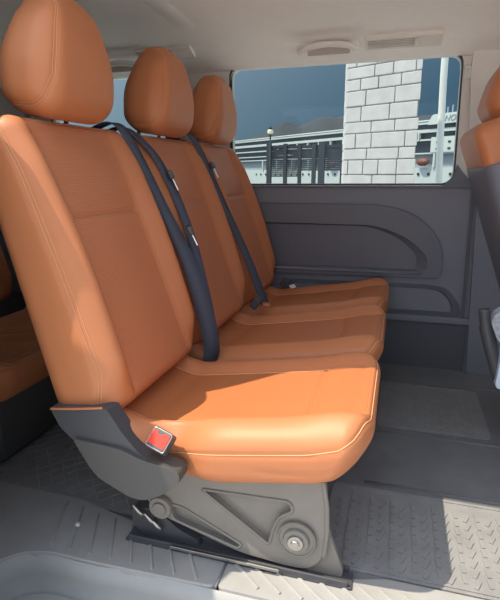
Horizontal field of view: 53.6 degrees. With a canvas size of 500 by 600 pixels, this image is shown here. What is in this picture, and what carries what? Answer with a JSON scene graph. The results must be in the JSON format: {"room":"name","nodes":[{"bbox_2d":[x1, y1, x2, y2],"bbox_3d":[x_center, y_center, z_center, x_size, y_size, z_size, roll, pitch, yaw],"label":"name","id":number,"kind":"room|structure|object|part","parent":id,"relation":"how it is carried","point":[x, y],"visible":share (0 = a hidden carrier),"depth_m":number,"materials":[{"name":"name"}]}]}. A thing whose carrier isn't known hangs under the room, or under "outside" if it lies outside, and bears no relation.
{"room":"vehicle interior","nodes":[
{"label":"vehicle interior","id":0,"kind":"room"},
{"bbox_2d":[14,593,74,599],"bbox_3d":[0.443,0.923,0.944,2.550,0.040,0.365,4,15,16],"label":"trim","id":1,"kind":"structure","parent":0,"point":[37,596],"depth_m":1.34,"materials":[{"name":"grey plastic"}]},
{"bbox_2d":[0,554,257,599],"bbox_3d":[0.495,0.817,1.052,2.547,0.116,0.224,2,15,11],"label":"trim","id":2,"kind":"structure","parent":1,"relation":"on","point":[22,575],"depth_m":1.32,"materials":[{"name":"grey plastic"}]},
{"bbox_2d":[0,55,475,370],"bbox_3d":[0.279,-0.454,2.661,4.400,1.660,0.064,4,15,16],"label":"wall","id":3,"kind":"structure","parent":0,"point":[445,211],"depth_m":2.50,"materials":[{"name":"grey plastic"}]},
{"bbox_2d":[0,291,467,370],"bbox_3d":[-0.364,0.145,2.976,3.072,0.250,0.010,4,15,16],"label":"trim","id":4,"kind":"structure","parent":3,"relation":"attached to","point":[409,343],"depth_m":2.61,"materials":[{"name":"grey plastic"}]},
{"bbox_2d":[229,55,463,184],"bbox_3d":[0.441,-0.879,2.483,1.136,0.591,0.027,4,15,16],"label":"window","id":5,"kind":"structure","parent":3,"relation":"in","point":[460,57],"depth_m":2.44,"materials":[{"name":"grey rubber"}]},
{"bbox_2d":[275,266,421,274],"bbox_3d":[-0.106,-0.195,2.779,2.030,0.020,0.012,4,15,16],"label":"trim","id":6,"kind":"structure","parent":3,"relation":"attached to","point":[278,267],"depth_m":2.59,"materials":[{"name":"grey plastic"}]},
{"bbox_2d":[259,203,441,277],"bbox_3d":[-0.107,-0.346,2.760,2.219,0.395,0.032,4,15,16],"label":"trim","id":7,"kind":"structure","parent":3,"relation":"attached to","point":[328,236],"depth_m":2.57,"materials":[{"name":"grey plastic"}]},
{"bbox_2d":[252,164,470,187],"bbox_3d":[-0.282,-0.681,2.741,3.250,0.110,0.026,4,15,16],"label":"trim","id":8,"kind":"structure","parent":3,"relation":"attached to","point":[459,180],"depth_m":2.39,"materials":[{"name":"grey plastic"}]},
{"bbox_2d":[281,278,459,316],"bbox_3d":[0.623,-0.020,2.632,0.932,0.162,0.012,4,15,16],"label":"trim","id":9,"kind":"structure","parent":3,"relation":"attached to","point":[455,309],"depth_m":2.56,"materials":[{"name":"grey plastic"}]},
{"bbox_2d":[385,312,468,325],"bbox_3d":[0.116,0.041,2.795,2.080,0.035,0.028,4,15,16],"label":"trim","id":10,"kind":"structure","parent":3,"relation":"attached to","point":[389,316],"depth_m":2.55,"materials":[{"name":"grey plastic"}]},
{"bbox_2d":[461,188,473,317],"bbox_3d":[1.072,-0.224,2.438,0.030,0.720,0.014,4,15,16],"label":"trim","id":11,"kind":"structure","parent":3,"relation":"attached to","point":[472,195],"depth_m":2.43,"materials":[{"name":"grey plastic"}]},
{"bbox_2d":[464,65,471,78],"bbox_3d":[0.980,-1.024,2.222,0.026,0.058,0.050,4,15,16],"label":"coat hook","id":12,"kind":"object","parent":3,"relation":"attached to","point":[467,75],"visible":1,"depth_m":2.22,"materials":[{"name":"beige plastic"}]},
{"bbox_2d":[465,206,499,374],"bbox_3d":[1.704,-0.062,2.278,1.305,0.980,0.030,4,15,16],"label":"trim","id":13,"kind":"structure","parent":3,"relation":"attached to","point":[484,290],"depth_m":2.44,"materials":[{"name":"grey plastic"}]},
{"bbox_2d":[467,50,499,173],"bbox_3d":[1.665,-0.817,2.101,1.381,0.570,0.020,4,15,16],"label":"trim","id":14,"kind":"structure","parent":3,"relation":"attached to","point":[485,63],"depth_m":2.23,"materials":[{"name":"beige plastic"}]},
{"bbox_2d":[0,0,499,85],"bbox_3d":[-0.118,-1.065,1.771,4.050,0.158,1.564,4,15,16],"label":"ceiling","id":15,"kind":"structure","parent":0,"point":[228,35],"depth_m":2.13,"materials":[{"name":"fabric"}]},
{"bbox_2d":[110,60,134,72],"bbox_3d":[-0.670,-1.206,2.552,0.278,0.047,0.076,4,15,16],"label":"handle","id":16,"kind":"object","parent":15,"relation":"attached to","point":[117,65],"visible":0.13,"depth_m":2.53,"materials":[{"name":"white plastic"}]},
{"bbox_2d":[134,45,194,58],"bbox_3d":[-0.424,-1.225,2.461,0.300,0.051,0.076,4,15,16],"label":"ceiling vent","id":17,"kind":"object","parent":15,"relation":"in","point":[182,52],"visible":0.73,"depth_m":2.42,"materials":[{"name":"beige plastic"}]},
{"bbox_2d":[141,0,195,30],"bbox_3d":[-0.381,-1.072,1.851,0.120,0.127,1.530,4,15,16],"label":"trim","id":18,"kind":"structure","parent":15,"relation":"attached to","point":[164,8],"depth_m":2.02,"materials":[{"name":"plastic"}]},
{"bbox_2d":[297,40,359,55],"bbox_3d":[0.352,-1.145,2.248,0.288,0.047,0.076,4,15,16],"label":"handle","id":19,"kind":"object","parent":15,"relation":"attached to","point":[323,47],"visible":1,"depth_m":2.24,"materials":[{"name":"white plastic"}]},
{"bbox_2d":[365,30,442,50],"bbox_3d":[0.674,-1.144,2.182,0.325,0.050,0.071,4,15,16],"label":"ceiling vent","id":20,"kind":"object","parent":15,"relation":"in","point":[424,38],"visible":1,"depth_m":2.17,"materials":[{"name":"beige plastic"}]},
{"bbox_3d":[0.782,-1.125,2.147,0.075,0.003,0.049,4,-13,16],"label":"blank panel","id":21,"kind":"part","parent":20,"relation":"part of","materials":[{"name":"beige plastic"}]},
{"bbox_2d":[113,363,499,599],"bbox_3d":[0.045,0.520,2.085,4.400,0.040,1.590,4,15,16],"label":"floor","id":22,"kind":"structure","parent":0,"point":[442,466],"depth_m":1.79,"materials":[{"name":"grey rubber"}]},
{"bbox_2d":[0,246,57,461],"bbox_3d":[-1.235,-0.069,2.203,1.158,1.034,1.044,4,15,16],"label":"seat","id":23,"kind":"object","parent":22,"relation":"on","point":[27,393],"visible":0.37,"depth_m":1.85,"materials":[{"name":"orange leather"}]},
{"bbox_3d":[-1.550,-0.293,2.522,0.347,0.756,0.524,4,15,16],"label":"backrest","id":24,"kind":"part","parent":23,"relation":"part of","materials":[{"name":"orange leather"}]},
{"bbox_2d":[0,306,34,334],"bbox_3d":[-0.941,0.149,2.449,0.700,0.270,0.524,4,15,16],"label":"seat cushion","id":25,"kind":"object","parent":23,"relation":"on","point":[20,321],"depth_m":2.46,"materials":[{"name":"orange leather"}]},
{"bbox_2d":[0,332,48,401],"bbox_3d":[-1.089,0.273,1.966,0.700,0.270,0.524,4,15,16],"label":"seat cushion","id":26,"kind":"object","parent":23,"relation":"on","point":[24,375],"depth_m":1.82,"materials":[{"name":"orange leather"}]},
{"bbox_3d":[-0.998,0.325,2.221,0.550,0.260,0.950,4,15,16],"label":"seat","id":27,"kind":"part","parent":23,"relation":"part of","materials":[{"name":"grey plastic"}]},
{"bbox_2d":[0,423,138,515],"bbox_3d":[-0.691,0.513,2.029,1.020,0.006,0.870,4,15,16],"label":"floor mat","id":28,"kind":"object","parent":22,"relation":"on","point":[52,462],"visible":0.11,"depth_m":1.70,"materials":[{"name":"black rubber"}]},
{"bbox_2d":[0,481,224,589],"bbox_3d":[-0.866,0.672,1.451,1.626,0.046,0.440,4,15,16],"label":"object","id":29,"kind":"structure","parent":22,"relation":"on","point":[34,522],"depth_m":1.38,"materials":[{"name":"grey plastic"}]},
{"bbox_2d":[0,0,389,590],"bbox_3d":[0.024,-0.182,1.837,0.956,1.442,1.662,4,15,16],"label":"seat","id":30,"kind":"object","parent":22,"relation":"on","point":[232,458],"visible":0.96,"depth_m":1.29,"materials":[{"name":"orange leather"}]},
{"bbox_3d":[-0.411,-0.105,1.406,0.347,0.756,0.524,4,15,16],"label":"backrest","id":31,"kind":"part","parent":30,"relation":"part of","materials":[{"name":"orange leather"}]},
{"bbox_2d":[91,121,218,361],"bbox_3d":[-0.322,-0.165,1.634,0.428,0.802,0.078,3,15,13],"label":"belt","id":32,"kind":"object","parent":30,"relation":"hanging from","point":[202,303],"visible":0.76,"depth_m":1.63,"materials":[{"name":"black fabric webbing"},{"name":"black plastic"},{"name":"metal"}]},
{"bbox_2d":[109,127,219,360],"bbox_3d":[-0.308,-0.176,1.701,0.424,0.797,0.083,4,15,16],"label":"belt","id":33,"kind":"object","parent":30,"relation":"attached to","point":[168,176],"visible":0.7,"depth_m":1.67,"materials":[{"name":"black fabric webbing"},{"name":"black plastic"},{"name":"metal"}]},
{"bbox_3d":[-0.250,-0.240,1.932,0.347,0.756,0.524,4,15,16],"label":"backrest","id":34,"kind":"part","parent":30,"relation":"part of","materials":[{"name":"orange leather"}]},
{"bbox_2d":[167,133,267,304],"bbox_3d":[-0.129,-0.343,2.154,0.425,0.732,0.089,1,14,4],"label":"belt","id":35,"kind":"object","parent":30,"relation":"attached to","point":[245,253],"visible":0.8,"depth_m":2.14,"materials":[{"name":"grey fabric"}]},
{"bbox_3d":[-0.095,-0.370,2.438,0.347,0.756,0.524,4,15,16],"label":"backrest","id":36,"kind":"part","parent":30,"relation":"part of","materials":[{"name":"orange leather"}]},
{"bbox_3d":[-0.039,0.515,1.277,0.493,0.312,0.036,4,15,16],"label":"frame","id":37,"kind":"part","parent":30,"relation":"part of","materials":[{"name":"grey paint"}]},
{"bbox_3d":[-0.042,0.678,1.318,0.620,0.032,0.055,4,15,16],"label":"floor rail","id":38,"kind":"part","parent":30,"relation":"part of","materials":[{"name":"grey plastic"}]},
{"bbox_2d":[123,352,380,483],"bbox_3d":[-0.006,0.313,1.389,0.700,0.270,0.524,4,15,16],"label":"seat cushion","id":39,"kind":"object","parent":30,"relation":"on","point":[299,420],"depth_m":1.23,"materials":[{"name":"orange leather"}]},
{"bbox_2d":[187,305,385,360],"bbox_3d":[0.155,0.178,1.915,0.700,0.270,0.524,4,15,16],"label":"seat cushion","id":40,"kind":"object","parent":30,"relation":"on","point":[242,336],"depth_m":1.85,"materials":[{"name":"orange leather"}]},
{"bbox_2d":[239,278,389,315],"bbox_3d":[0.310,0.048,2.421,0.700,0.270,0.524,4,15,16],"label":"seat cushion","id":41,"kind":"object","parent":30,"relation":"on","point":[373,291],"depth_m":2.38,"materials":[{"name":"orange leather"}]},
{"bbox_2d":[218,563,481,599],"bbox_3d":[0.834,0.771,1.037,1.873,0.046,0.150,4,15,16],"label":"trim","id":42,"kind":"structure","parent":22,"relation":"on","point":[258,584],"depth_m":1.21,"materials":[{"name":"grey plastic"}]},
{"bbox_2d":[214,561,227,587],"bbox_3d":[-0.070,0.694,1.270,0.007,0.006,0.112,4,15,16],"label":"trim","id":43,"kind":"structure","parent":42,"relation":"attached to","point":[226,562],"depth_m":1.25,"materials":[{"name":"grey plastic"}]},
{"bbox_2d":[329,482,499,599],"bbox_3d":[0.921,0.697,1.280,1.450,0.006,0.370,4,15,16],"label":"floor mat","id":44,"kind":"object","parent":22,"relation":"on","point":[446,545],"visible":0.98,"depth_m":1.39,"materials":[{"name":"black rubber"}]},
{"bbox_2d":[365,378,499,504],"bbox_3d":[1.159,0.546,1.884,1.350,0.010,0.911,4,15,16],"label":"trim","id":45,"kind":"structure","parent":22,"relation":"on","point":[497,446],"depth_m":1.86,"materials":[{"name":"grey plastic"}]},
{"bbox_2d":[377,382,490,439],"bbox_3d":[0.788,0.470,2.173,0.430,0.006,0.460,4,15,16],"label":"floor mat","id":46,"kind":"object","parent":22,"relation":"on","point":[436,410],"visible":1,"depth_m":2.14,"materials":[{"name":"black rubber"}]},
{"bbox_2d":[460,66,499,381],"bbox_3d":[1.253,-0.166,1.749,0.979,1.447,0.605,4,15,16],"label":"seat","id":47,"kind":"object","parent":22,"relation":"on","point":[480,145],"visible":1,"depth_m":1.65,"materials":[{"name":"orange leather"}]},
{"bbox_3d":[0.953,-0.276,1.834,0.343,0.728,0.524,4,15,16],"label":"backrest","id":48,"kind":"part","parent":47,"relation":"part of","materials":[{"name":"orange leather"}]},
{"bbox_3d":[0.813,0.155,1.666,0.105,0.258,0.046,4,15,16],"label":"lever","id":49,"kind":"part","parent":47,"relation":"part of","materials":[{"name":"grey plastic"}]},
{"bbox_2d":[491,307,499,388],"bbox_3d":[0.878,0.153,1.623,0.176,0.293,0.048,4,15,16],"label":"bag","id":50,"kind":"object","parent":47,"relation":"on","point":[495,316],"visible":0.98,"depth_m":1.62,"materials":[{"name":"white plastic"}]},
{"label":"outside","id":51,"kind":"structure","parent":0,"visible":0},
{"bbox_2d":[246,115,431,139],"bbox_3d":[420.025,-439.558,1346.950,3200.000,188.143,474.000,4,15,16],"label":"hills","id":52,"kind":"structure","parent":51,"point":[319,124],"depth_m":1374.09,"materials":[{"name":"grey"}]},
{"bbox_3d":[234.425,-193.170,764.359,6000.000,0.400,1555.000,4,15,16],"label":"water","id":53,"kind":"object","parent":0,"visible":0},
{"bbox_2d":[235,105,456,182],"bbox_3d":[19.550,-21.146,73.714,18.850,10.050,151.605,-9,17,-31],"label":"cruise ship","id":54,"kind":"object","parent":53,"relation":"on","point":[251,153],"visible":0.26,"depth_m":70.02,"materials":[{"name":"white painted metal"},{"name":"dark glass"}]},
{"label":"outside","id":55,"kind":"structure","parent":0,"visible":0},
{"bbox_3d":[-2.130,3.652,-6.487,240.000,0.650,105.000,4,15,16],"label":"ground","id":56,"kind":"structure","parent":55,"visible":0},
{"bbox_2d":[267,126,272,182],"bbox_3d":[0.811,-5.212,19.955,0.240,3.420,0.240,4,15,16],"label":"lamp post","id":57,"kind":"object","parent":56,"relation":"on","point":[270,131],"visible":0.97,"depth_m":19.76,"materials":[{"name":"black metal"}]},
{"bbox_2d":[266,142,342,182],"bbox_3d":[3.230,-7.615,29.367,4.600,3.400,0.300,4,15,16],"label":"slatted screen","id":58,"kind":"object","parent":56,"relation":"on","point":[292,159],"visible":0.79,"depth_m":29.21,"materials":[{"name":"grey metal"}]},
{"bbox_3d":[1.150,-7.760,29.968,0.260,3.400,0.300,4,15,16],"label":"post","id":59,"kind":"part","parent":58,"relation":"part of","materials":[{"name":"grey metal"}]},
{"bbox_3d":[1.651,-8.323,29.724,0.980,1.792,0.120,4,15,16],"label":"slat panel","id":60,"kind":"part","parent":58,"relation":"part of","materials":[{"name":"grey metal"}]},
{"bbox_3d":[2.109,-7.644,29.703,0.200,3.300,0.300,4,15,16],"label":"post","id":61,"kind":"part","parent":58,"relation":"part of","materials":[{"name":"grey metal"}]},
{"bbox_3d":[2.537,-8.261,29.467,0.870,1.792,0.120,4,15,16],"label":"slat panel","id":62,"kind":"part","parent":58,"relation":"part of","materials":[{"name":"grey metal"}]},
{"bbox_3d":[2.943,-7.562,29.468,0.180,3.250,0.300,4,15,16],"label":"post","id":63,"kind":"part","parent":58,"relation":"part of","materials":[{"name":"grey metal"}]},
{"bbox_3d":[3.553,-8.359,29.130,1.250,1.442,0.120,4,15,16],"label":"slat panel","id":64,"kind":"part","parent":58,"relation":"part of","materials":[{"name":"grey metal"}]},
{"bbox_3d":[3.757,-7.515,29.230,0.220,3.270,0.300,4,15,16],"label":"post","id":65,"kind":"part","parent":58,"relation":"part of","materials":[{"name":"grey metal"}]},
{"bbox_3d":[4.189,-7.524,29.096,0.360,3.350,0.300,4,15,16],"label":"post","id":66,"kind":"part","parent":58,"relation":"part of","materials":[{"name":"grey metal"}]},
{"bbox_3d":[4.799,-8.269,28.771,1.150,1.450,0.120,4,15,16],"label":"slat panel","id":67,"kind":"part","parent":58,"relation":"part of","materials":[{"name":"grey metal"}]},
{"bbox_3d":[5.339,-7.356,28.785,0.200,3.170,0.300,4,15,16],"label":"post","id":68,"kind":"part","parent":58,"relation":"part of","materials":[{"name":"grey metal"}]},
{"bbox_2d":[341,59,422,182],"bbox_3d":[1.252,-1.426,4.960,1.096,3.500,0.509,13,19,41],"label":"stone pillar","id":69,"kind":"structure","parent":56,"relation":"on","point":[380,125],"depth_m":4.59,"materials":[{"name":"white stone"}]},
{"bbox_2d":[435,57,448,182],"bbox_3d":[2.085,-1.669,5.394,0.167,3.751,0.072,4,15,16],"label":"post","id":70,"kind":"object","parent":56,"relation":"on","point":[444,61],"visible":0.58,"depth_m":5.31,"materials":[{"name":"white paint"}]}
]}

